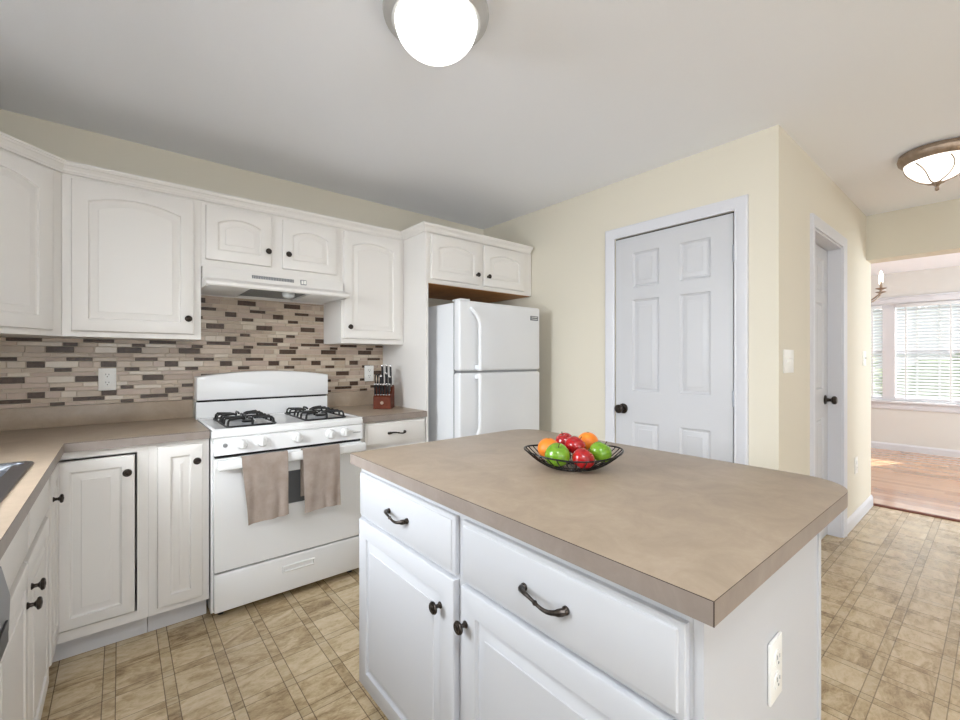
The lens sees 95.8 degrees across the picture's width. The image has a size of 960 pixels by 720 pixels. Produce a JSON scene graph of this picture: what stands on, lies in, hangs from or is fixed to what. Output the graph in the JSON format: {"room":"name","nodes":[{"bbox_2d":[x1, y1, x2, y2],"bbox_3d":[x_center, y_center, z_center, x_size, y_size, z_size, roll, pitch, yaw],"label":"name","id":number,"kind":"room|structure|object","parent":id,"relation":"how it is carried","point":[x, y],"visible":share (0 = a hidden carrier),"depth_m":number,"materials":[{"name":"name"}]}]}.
{"room":"kitchen","nodes":[
{"label":"kitchen","id":0,"kind":"room"},
{"bbox_2d":[0,109,483,418],"bbox_3d":[-0.810,0.034,3.346,4.892,2.438,0.120,0,0,-40],"label":"wall","id":1,"kind":"structure","parent":0,"point":[69,143],"depth_m":2.56,"materials":[{"name":"beige paint"}]},
{"bbox_2d":[0,148,66,338],"bbox_3d":[-2.125,-0.475,1.766,0.608,0.743,0.629,0,0,-40],"label":"upper cabinet","id":2,"kind":"object","parent":1,"relation":"attached to","point":[30,191],"visible":0.99,"depth_m":1.82,"materials":[{"name":"white wood"}]},
{"bbox_2d":[0,131,532,253],"bbox_3d":[-0.962,-0.868,2.505,3.340,0.049,0.355,0,0,-40],"label":"crown molding","id":3,"kind":"structure","parent":2,"relation":"attached to","point":[9,143],"depth_m":2.35,"materials":[{"name":"white wood"}]},
{"bbox_2d":[62,173,200,340],"bbox_3d":[-1.771,-0.475,2.235,0.534,0.743,0.360,0,0,-40],"label":"upper cabinet","id":4,"kind":"object","parent":1,"relation":"attached to","point":[131,256],"visible":1,"depth_m":2.11,"materials":[{"name":"white wood"}]},
{"bbox_2d":[0,295,382,408],"bbox_3d":[-1.649,-0.129,2.565,2.357,0.726,0.006,0,0,-40],"label":"backsplash","id":5,"kind":"structure","parent":1,"relation":"attached to","point":[34,372],"depth_m":2.52,"materials":[{"name":"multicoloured tile"}]},
{"bbox_2d":[98,368,115,390],"bbox_3d":[-1.967,0.106,2.291,0.072,0.117,0.010,0,0,-40],"label":"wall outlet","id":6,"kind":"object","parent":5,"relation":"attached to","point":[106,377],"visible":1,"depth_m":2.29,"materials":[{"name":"white plastic"}]},
{"bbox_2d":[103,380,110,385],"bbox_3d":[-1.965,0.127,2.289,0.033,0.033,0.003,0,0,-40],"label":"receptacle","id":7,"kind":"object","parent":6,"relation":"attached to","point":[105,382],"depth_m":2.29,"materials":[{"name":"white plastic"}]},
{"bbox_2d":[103,372,110,377],"bbox_3d":[-1.965,0.085,2.289,0.033,0.033,0.003,0,0,-40],"label":"receptacle","id":8,"kind":"object","parent":6,"relation":"attached to","point":[105,374],"depth_m":2.29,"materials":[{"name":"white plastic"}]},
{"bbox_2d":[364,366,373,380],"bbox_3d":[-0.827,0.106,3.237,0.072,0.117,0.010,0,0,-40],"label":"wall outlet","id":9,"kind":"object","parent":5,"relation":"attached to","point":[368,370],"visible":1,"depth_m":3.23,"materials":[{"name":"white plastic"}]},
{"bbox_2d":[201,201,340,281],"bbox_3d":[-1.272,-0.670,2.649,0.762,0.353,0.360,0,0,-40],"label":"upper cabinet","id":10,"kind":"object","parent":1,"relation":"attached to","point":[235,238],"visible":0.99,"depth_m":2.50,"materials":[{"name":"white wood"}]},
{"bbox_2d":[201,266,349,304],"bbox_3d":[-1.238,-0.425,2.608,0.758,0.134,0.451,0,0,-40],"label":"range hood","id":11,"kind":"object","parent":10,"relation":"attached to","point":[218,282],"visible":0.96,"depth_m":2.52,"materials":[{"name":"white metal"}]},
{"bbox_2d":[282,292,294,298],"bbox_3d":[-1.134,-0.376,2.568,0.072,0.034,0.072,0,0,-40],"label":"lamp","id":12,"kind":"object","parent":11,"relation":"attached to","point":[287,295],"depth_m":2.54,"materials":[{"name":"white glass"}]},
{"bbox_2d":[324,228,402,345],"bbox_3d":[-0.803,-0.475,3.038,0.453,0.743,0.360,0,0,-40],"label":"upper cabinet","id":13,"kind":"object","parent":1,"relation":"attached to","point":[371,265],"visible":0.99,"depth_m":2.91,"materials":[{"name":"white wood"}]},
{"bbox_2d":[428,232,530,302],"bbox_3d":[-0.142,-0.675,3.400,0.983,0.343,0.648,0,0,-40],"label":"upper cabinet","id":14,"kind":"object","parent":1,"relation":"attached to","point":[458,268],"visible":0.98,"depth_m":3.17,"materials":[{"name":"white wood"}]},
{"bbox_2d":[0,0,959,275],"bbox_3d":[3.482,-1.235,1.612,9.282,0.100,8.272,0,0,-40],"label":"ceiling","id":15,"kind":"structure","parent":0,"point":[557,101],"depth_m":1.91,"materials":[{"name":"white paint"}]},
{"bbox_2d":[383,0,488,65],"bbox_3d":[-0.144,-1.093,1.434,0.348,0.184,0.348,0,0,-40],"label":"ceiling light","id":16,"kind":"object","parent":15,"relation":"attached to","point":[434,32],"visible":1,"depth_m":1.37,"materials":[{"name":"white glass"}]},
{"bbox_2d":[871,271,885,302],"bbox_3d":[4.129,-0.860,4.890,0.748,0.650,0.706,0,0,-40],"label":"chandelier","id":17,"kind":"object","parent":15,"relation":"hanging from","point":[880,288],"visible":0.23,"depth_m":4.58,"materials":[{"name":"silver metal"}]},
{"bbox_2d":[897,137,959,190],"bbox_3d":[2.590,-1.069,2.460,0.331,0.231,0.331,0,0,-40],"label":"hall ceiling light","id":18,"kind":"object","parent":15,"relation":"attached to","point":[935,163],"visible":1,"depth_m":2.40,"materials":[{"name":"white glass"}]},
{"bbox_2d":[41,448,959,719],"bbox_3d":[3.482,1.303,1.612,9.282,0.100,8.272,0,0,-40],"label":"floor","id":19,"kind":"structure","parent":0,"point":[890,587],"depth_m":1.89,"materials":[{"name":"tile"}]},
{"bbox_2d":[0,566,9,660],"bbox_3d":[-0.948,0.817,0.403,0.630,0.872,0.596,0,0,-40],"label":"dishwasher","id":20,"kind":"object","parent":19,"relation":"on","point":[4,592],"visible":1,"depth_m":0.79,"materials":[{"name":"grey plastic"}]},
{"bbox_2d":[0,479,48,719],"bbox_3d":[-1.432,0.815,0.985,0.630,0.876,0.907,0,0,-40],"label":"base cabinet","id":21,"kind":"object","parent":19,"relation":"on","point":[24,663],"visible":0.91,"depth_m":1.17,"materials":[{"name":"white wood"}]},
{"bbox_2d":[45,445,147,666],"bbox_3d":[-1.906,0.815,1.757,0.885,0.876,0.885,0,0,-40],"label":"base cabinet","id":22,"kind":"object","parent":19,"relation":"on","point":[97,512],"visible":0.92,"depth_m":1.82,"materials":[{"name":"white wood"}]},
{"bbox_2d":[0,399,209,559],"bbox_3d":[-1.058,0.306,0.897,1.140,0.142,3.331,0,0,-40],"label":"countertop","id":23,"kind":"structure","parent":22,"relation":"on","point":[39,435],"depth_m":2.00,"materials":[{"name":"beige laminate"}]},
{"bbox_2d":[0,461,33,502],"bbox_3d":[-1.440,0.426,0.965,0.552,0.185,0.787,0,0,-40],"label":"sink","id":24,"kind":"object","parent":23,"relation":"in","point":[11,473],"visible":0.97,"depth_m":1.28,"materials":[{"name":"silver metal"}]},
{"bbox_2d":[147,439,208,631],"bbox_3d":[-1.558,0.815,2.212,0.230,0.876,0.630,0,0,-40],"label":"base cabinet","id":25,"kind":"object","parent":19,"relation":"on","point":[178,472],"visible":0.98,"depth_m":2.00,"materials":[{"name":"white wood"}]},
{"bbox_2d":[194,370,365,614],"bbox_3d":[-1.160,0.662,2.515,0.760,1.181,0.687,0,0,-40],"label":"gas stove","id":26,"kind":"object","parent":19,"relation":"on","point":[245,413],"visible":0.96,"depth_m":2.31,"materials":[{"name":"white metal"}]},
{"bbox_2d":[241,450,288,525],"bbox_3d":[-1.064,0.633,2.151,0.210,0.331,0.065,0,0,-40],"label":"hand towel","id":27,"kind":"object","parent":26,"relation":"hanging from","point":[265,475],"visible":1,"depth_m":2.14,"materials":[{"name":"beige fabric"}]},
{"bbox_2d":[197,409,361,431],"bbox_3d":[-1.145,0.341,2.497,0.754,0.011,0.524,0,0,-40],"label":"cooktop","id":28,"kind":"object","parent":26,"relation":"in","point":[283,420],"depth_m":2.38,"materials":[{"name":"white metal"}]},
{"bbox_2d":[300,444,340,512],"bbox_3d":[-0.853,0.634,2.330,0.196,0.334,0.060,0,0,-40],"label":"hand towel","id":29,"kind":"object","parent":26,"relation":"hanging from","point":[320,465],"visible":1,"depth_m":2.31,"materials":[{"name":"beige fabric"}]},
{"bbox_2d":[360,417,424,450],"bbox_3d":[-0.703,0.815,2.920,0.448,0.876,0.633,0,0,-40],"label":"base cabinet","id":30,"kind":"object","parent":19,"relation":"on","point":[391,433],"visible":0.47,"depth_m":2.69,"materials":[{"name":"white wood"}]},
{"bbox_2d":[326,390,426,422],"bbox_3d":[-0.718,0.306,2.938,0.450,0.142,0.624,0,0,-40],"label":"countertop","id":31,"kind":"structure","parent":30,"relation":"on","point":[358,403],"depth_m":2.98,"materials":[{"name":"beige laminate"}]},
{"bbox_2d":[373,385,394,408],"bbox_3d":[-0.666,0.260,3.014,0.118,0.158,0.136,0,0,0],"label":"knife block","id":32,"kind":"object","parent":31,"relation":"on","point":[382,401],"visible":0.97,"depth_m":2.95,"materials":[{"name":"brown wood"}]},
{"bbox_2d":[381,365,383,382],"bbox_3d":[-0.678,0.114,3.029,0.023,0.150,0.040,0,0,12],"label":"kitchen knife","id":33,"kind":"object","parent":32,"relation":"on","point":[382,370],"visible":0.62,"depth_m":3.02,"materials":[{"name":"black plastic"}]},
{"bbox_2d":[389,365,391,385],"bbox_3d":[-0.621,0.115,3.029,0.023,0.149,0.040,0,0,12],"label":"kitchen knife","id":34,"kind":"object","parent":32,"relation":"on","point":[390,366],"visible":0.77,"depth_m":3.02,"materials":[{"name":"black plastic"}]},
{"bbox_2d":[383,231,427,441],"bbox_3d":[-0.542,0.203,3.095,0.020,2.100,0.606,0,0,-40],"label":"panel","id":35,"kind":"object","parent":19,"relation":"on","point":[409,360],"visible":0.31,"depth_m":2.98,"materials":[{"name":"white wood"}]},
{"bbox_2d":[428,298,538,441],"bbox_3d":[-0.079,0.432,3.264,0.745,1.642,0.857,0,0,-40],"label":"refrigerator","id":36,"kind":"object","parent":19,"relation":"on","point":[483,358],"visible":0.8,"depth_m":2.93,"materials":[{"name":"white metal"}]},
{"bbox_2d":[359,468,820,719],"bbox_3d":[0.179,0.815,1.292,0.690,0.876,1.197,0,0,-40],"label":"kitchen island","id":37,"kind":"object","parent":19,"relation":"on","point":[461,617],"visible":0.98,"depth_m":0.94,"materials":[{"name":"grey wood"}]},
{"bbox_2d":[350,429,847,627],"bbox_3d":[0.282,0.358,1.377,0.913,0.038,1.254,0,0,-40],"label":"island countertop","id":38,"kind":"structure","parent":37,"relation":"on","point":[693,536],"depth_m":1.01,"materials":[{"name":"beige laminate"}]},
{"bbox_2d":[524,444,623,471],"bbox_3d":[0.288,0.306,1.345,0.305,0.063,0.249,0,0,0],"label":"fruit bowl","id":39,"kind":"object","parent":38,"relation":"on","point":[542,461],"visible":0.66,"depth_m":1.28,"materials":[{"name":"black metal"}]},
{"bbox_2d":[538,438,556,456],"bbox_3d":[0.215,0.280,1.362,0.068,0.067,0.068,0,0,-40],"label":"orange","id":40,"kind":"object","parent":39,"relation":"in","point":[543,444],"visible":0.47,"depth_m":1.34,"materials":[{"name":"orange food"}]},
{"bbox_2d":[545,443,569,466],"bbox_3d":[0.232,0.285,1.306,0.075,0.072,0.074,0,0,-16],"label":"apple","id":41,"kind":"object","parent":39,"relation":"in","point":[559,451],"visible":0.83,"depth_m":1.28,"materials":[{"name":"green food"}]},
{"bbox_2d":[555,432,571,444],"bbox_3d":[0.279,0.269,1.427,0.063,0.062,0.064,0,0,-14],"label":"apple","id":42,"kind":"object","parent":39,"relation":"in","point":[561,438],"visible":0.52,"depth_m":1.41,"materials":[{"name":"red food"}]},
{"bbox_2d":[565,436,585,453],"bbox_3d":[0.298,0.271,1.357,0.064,0.062,0.066,0,0,-29],"label":"apple","id":43,"kind":"object","parent":39,"relation":"in","point":[572,443],"visible":0.75,"depth_m":1.33,"materials":[{"name":"red food"}]},
{"bbox_2d":[572,448,594,469],"bbox_3d":[0.306,0.295,1.288,0.067,0.064,0.068,0,0,-21],"label":"apple","id":44,"kind":"object","parent":39,"relation":"in","point":[580,454],"visible":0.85,"depth_m":1.26,"materials":[{"name":"red food"}]},
{"bbox_2d":[578,432,597,449],"bbox_3d":[0.348,0.269,1.402,0.068,0.067,0.068,0,0,-40],"label":"orange","id":45,"kind":"object","parent":39,"relation":"in","point":[589,438],"visible":0.51,"depth_m":1.38,"materials":[{"name":"orange food"}]},
{"bbox_2d":[589,441,611,462],"bbox_3d":[0.366,0.282,1.322,0.067,0.063,0.068,0,0,-17],"label":"apple","id":46,"kind":"object","parent":39,"relation":"in","point":[600,450],"visible":0.84,"depth_m":1.30,"materials":[{"name":"green food"}]},
{"bbox_2d":[768,631,781,706],"bbox_3d":[0.572,0.598,0.839,0.066,0.117,0.010,0,0,-40],"label":"wall outlet","id":47,"kind":"object","parent":37,"relation":"attached to","point":[775,645],"visible":1,"depth_m":0.83,"materials":[{"name":"white plastic"}]},
{"bbox_2d":[774,671,780,689],"bbox_3d":[0.574,0.619,0.837,0.033,0.033,0.003,0,0,-40],"label":"receptacle","id":48,"kind":"object","parent":47,"relation":"attached to","point":[777,674],"depth_m":0.83,"materials":[{"name":"grey plastic"}]},
{"bbox_2d":[774,649,780,667],"bbox_3d":[0.574,0.577,0.837,0.033,0.033,0.003,0,0,-40],"label":"receptacle","id":49,"kind":"object","parent":47,"relation":"attached to","point":[777,652],"depth_m":0.83,"materials":[{"name":"grey plastic"}]},
{"bbox_2d":[873,503,959,521],"bbox_3d":[3.820,1.247,3.218,0.060,0.012,1.372,0,0,-40],"label":"trim","id":50,"kind":"structure","parent":19,"relation":"on","point":[874,504],"depth_m":3.52,"materials":[{"name":"brown wood"}]},
{"bbox_2d":[484,134,751,465],"bbox_3d":[0.778,0.034,3.164,0.120,2.438,2.190,0,0,-40],"label":"wall","id":51,"kind":"structure","parent":0,"point":[567,237],"depth_m":3.09,"materials":[{"name":"beige paint"}]},
{"bbox_2d":[614,213,733,462],"bbox_3d":[1.136,0.225,2.623,0.104,2.040,0.735,0,0,-40],"label":"door","id":52,"kind":"structure","parent":51,"relation":"in","point":[675,285],"depth_m":2.60,"materials":[{"name":"grey paint"}]},
{"bbox_2d":[616,212,733,240],"bbox_3d":[1.194,0.225,2.674,0.107,2.056,0.738,0,0,-40],"label":"trim","id":53,"kind":"structure","parent":51,"relation":"attached to","point":[731,212],"depth_m":2.60,"materials":[{"name":"black"}]},
{"bbox_2d":[605,194,748,464],"bbox_3d":[1.135,0.192,2.626,0.019,2.123,0.872,0,0,-40],"label":"trim","id":54,"kind":"structure","parent":51,"relation":"attached to","point":[739,205],"depth_m":2.33,"materials":[{"name":"white paint"}]},
{"bbox_2d":[752,125,870,518],"bbox_3d":[2.393,0.034,3.003,2.400,2.438,0.120,0,0,-40],"label":"wall","id":55,"kind":"structure","parent":0,"point":[788,186],"depth_m":2.35,"materials":[{"name":"beige paint"}]},
{"bbox_2d":[783,349,793,372],"bbox_3d":[1.622,0.011,2.273,0.160,0.122,0.018,0,0,-40],"label":"light switch","id":56,"kind":"object","parent":55,"relation":"attached to","point":[788,355],"visible":1,"depth_m":2.27,"materials":[{"name":"white plastic"}]},
{"bbox_2d":[815,244,837,539],"bbox_3d":[2.226,0.237,2.865,0.695,2.015,0.104,0,0,-40],"label":"door","id":57,"kind":"structure","parent":55,"relation":"in","point":[821,255],"depth_m":3.00,"materials":[{"name":"grey paint"}]},
{"bbox_2d":[815,229,841,537],"bbox_3d":[2.226,0.233,2.865,0.725,2.040,0.120,0,0,-40],"label":"trim","id":58,"kind":"structure","parent":55,"relation":"attached to","point":[834,250],"depth_m":3.07,"materials":[{"name":"white paint"}]},
{"bbox_2d":[810,213,846,537],"bbox_3d":[2.271,0.200,2.811,0.859,2.107,0.019,0,0,-40],"label":"trim","id":59,"kind":"structure","parent":55,"relation":"attached to","point":[816,223],"depth_m":2.80,"materials":[{"name":"white paint"}]},
{"bbox_2d":[854,456,857,473],"bbox_3d":[2.885,0.813,3.327,0.085,0.125,0.010,0,0,-40],"label":"wall outlet","id":60,"kind":"object","parent":55,"relation":"attached to","point":[855,458],"visible":1,"depth_m":3.31,"materials":[{"name":"white plastic"}]},
{"bbox_2d":[847,495,872,534],"bbox_3d":[2.980,1.207,3.403,0.987,0.092,0.014,0,0,-40],"label":"baseboard","id":61,"kind":"structure","parent":55,"relation":"attached to","point":[859,513],"depth_m":3.36,"materials":[{"name":"white paint"}]},
{"bbox_2d":[863,351,866,365],"bbox_3d":[3.130,-0.005,3.525,0.100,0.118,0.018,0,0,-40],"label":"light switch","id":62,"kind":"object","parent":55,"relation":"attached to","point":[864,352],"visible":1,"depth_m":3.52,"materials":[{"name":"white plastic"}]},
{"bbox_2d":[866,198,959,263],"bbox_3d":[5.106,0.034,1.459,0.200,2.438,5.722,0,0,-40],"label":"wall header","id":63,"kind":"structure","parent":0,"point":[933,229],"depth_m":3.39,"materials":[{"name":"beige paint"}]},
{"bbox_2d":[871,266,959,449],"bbox_3d":[6.495,0.034,5.132,0.150,2.438,5.600,0,0,-40],"label":"wall","id":64,"kind":"structure","parent":0,"point":[907,427],"depth_m":5.80,"materials":[{"name":"white paint"}]},
{"bbox_2d":[871,299,959,403],"bbox_3d":[5.699,-0.095,6.044,0.090,1.335,1.480,0,0,-40],"label":"window","id":65,"kind":"structure","parent":64,"relation":"in","point":[888,351],"depth_m":6.00,"materials":[{"name":"white paint"}]},
{"bbox_2d":[871,305,881,399],"bbox_3d":[5.439,-0.090,6.319,0.046,1.323,0.615,0,0,-40],"label":"window blind","id":66,"kind":"object","parent":65,"relation":"attached to","point":[874,392],"visible":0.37,"depth_m":6.13,"materials":[{"name":"white plastic"}]},
{"bbox_2d":[896,300,959,403],"bbox_3d":[5.921,-0.090,5.738,0.046,1.323,0.615,0,0,-40],"label":"window blind","id":67,"kind":"object","parent":65,"relation":"attached to","point":[906,378],"visible":1,"depth_m":5.74,"materials":[{"name":"white plastic"}]},
{"bbox_2d":[871,291,959,413],"bbox_3d":[5.643,-0.085,5.997,0.054,1.545,1.700,0,0,-40],"label":"trim","id":68,"kind":"structure","parent":64,"relation":"attached to","point":[884,404],"depth_m":5.79,"materials":[{"name":"white paint"}]},
{"bbox_2d":[871,441,959,457],"bbox_3d":[6.431,1.206,5.080,0.014,0.095,5.600,0,0,-40],"label":"baseboard","id":69,"kind":"structure","parent":64,"relation":"attached to","point":[874,444],"depth_m":5.79,"materials":[{"name":"white paint"}]},
{"label":"outside","id":70,"kind":"structure","parent":0,"visible":0},
{"bbox_3d":[26.352,1.803,21.878,51.500,0.100,60.000,0,0,-40],"label":"ground","id":71,"kind":"structure","parent":70,"visible":0},
{"bbox_2d":[873,369,900,394],"bbox_3d":[9.377,0.919,11.169,1.910,1.669,2.155,0,0,-40],"label":"shrub","id":72,"kind":"object","parent":71,"relation":"on","point":[873,369],"visible":0.02,"depth_m":10.40,"materials":[{"name":"green plant"}]},
{"bbox_2d":[897,353,959,399],"bbox_3d":[12.568,0.546,10.788,2.767,2.728,3.443,0,0,-40],"label":"shrub","id":73,"kind":"object","parent":71,"relation":"on","point":[958,353],"visible":0.13,"depth_m":10.71,"materials":[{"name":"green plant"}]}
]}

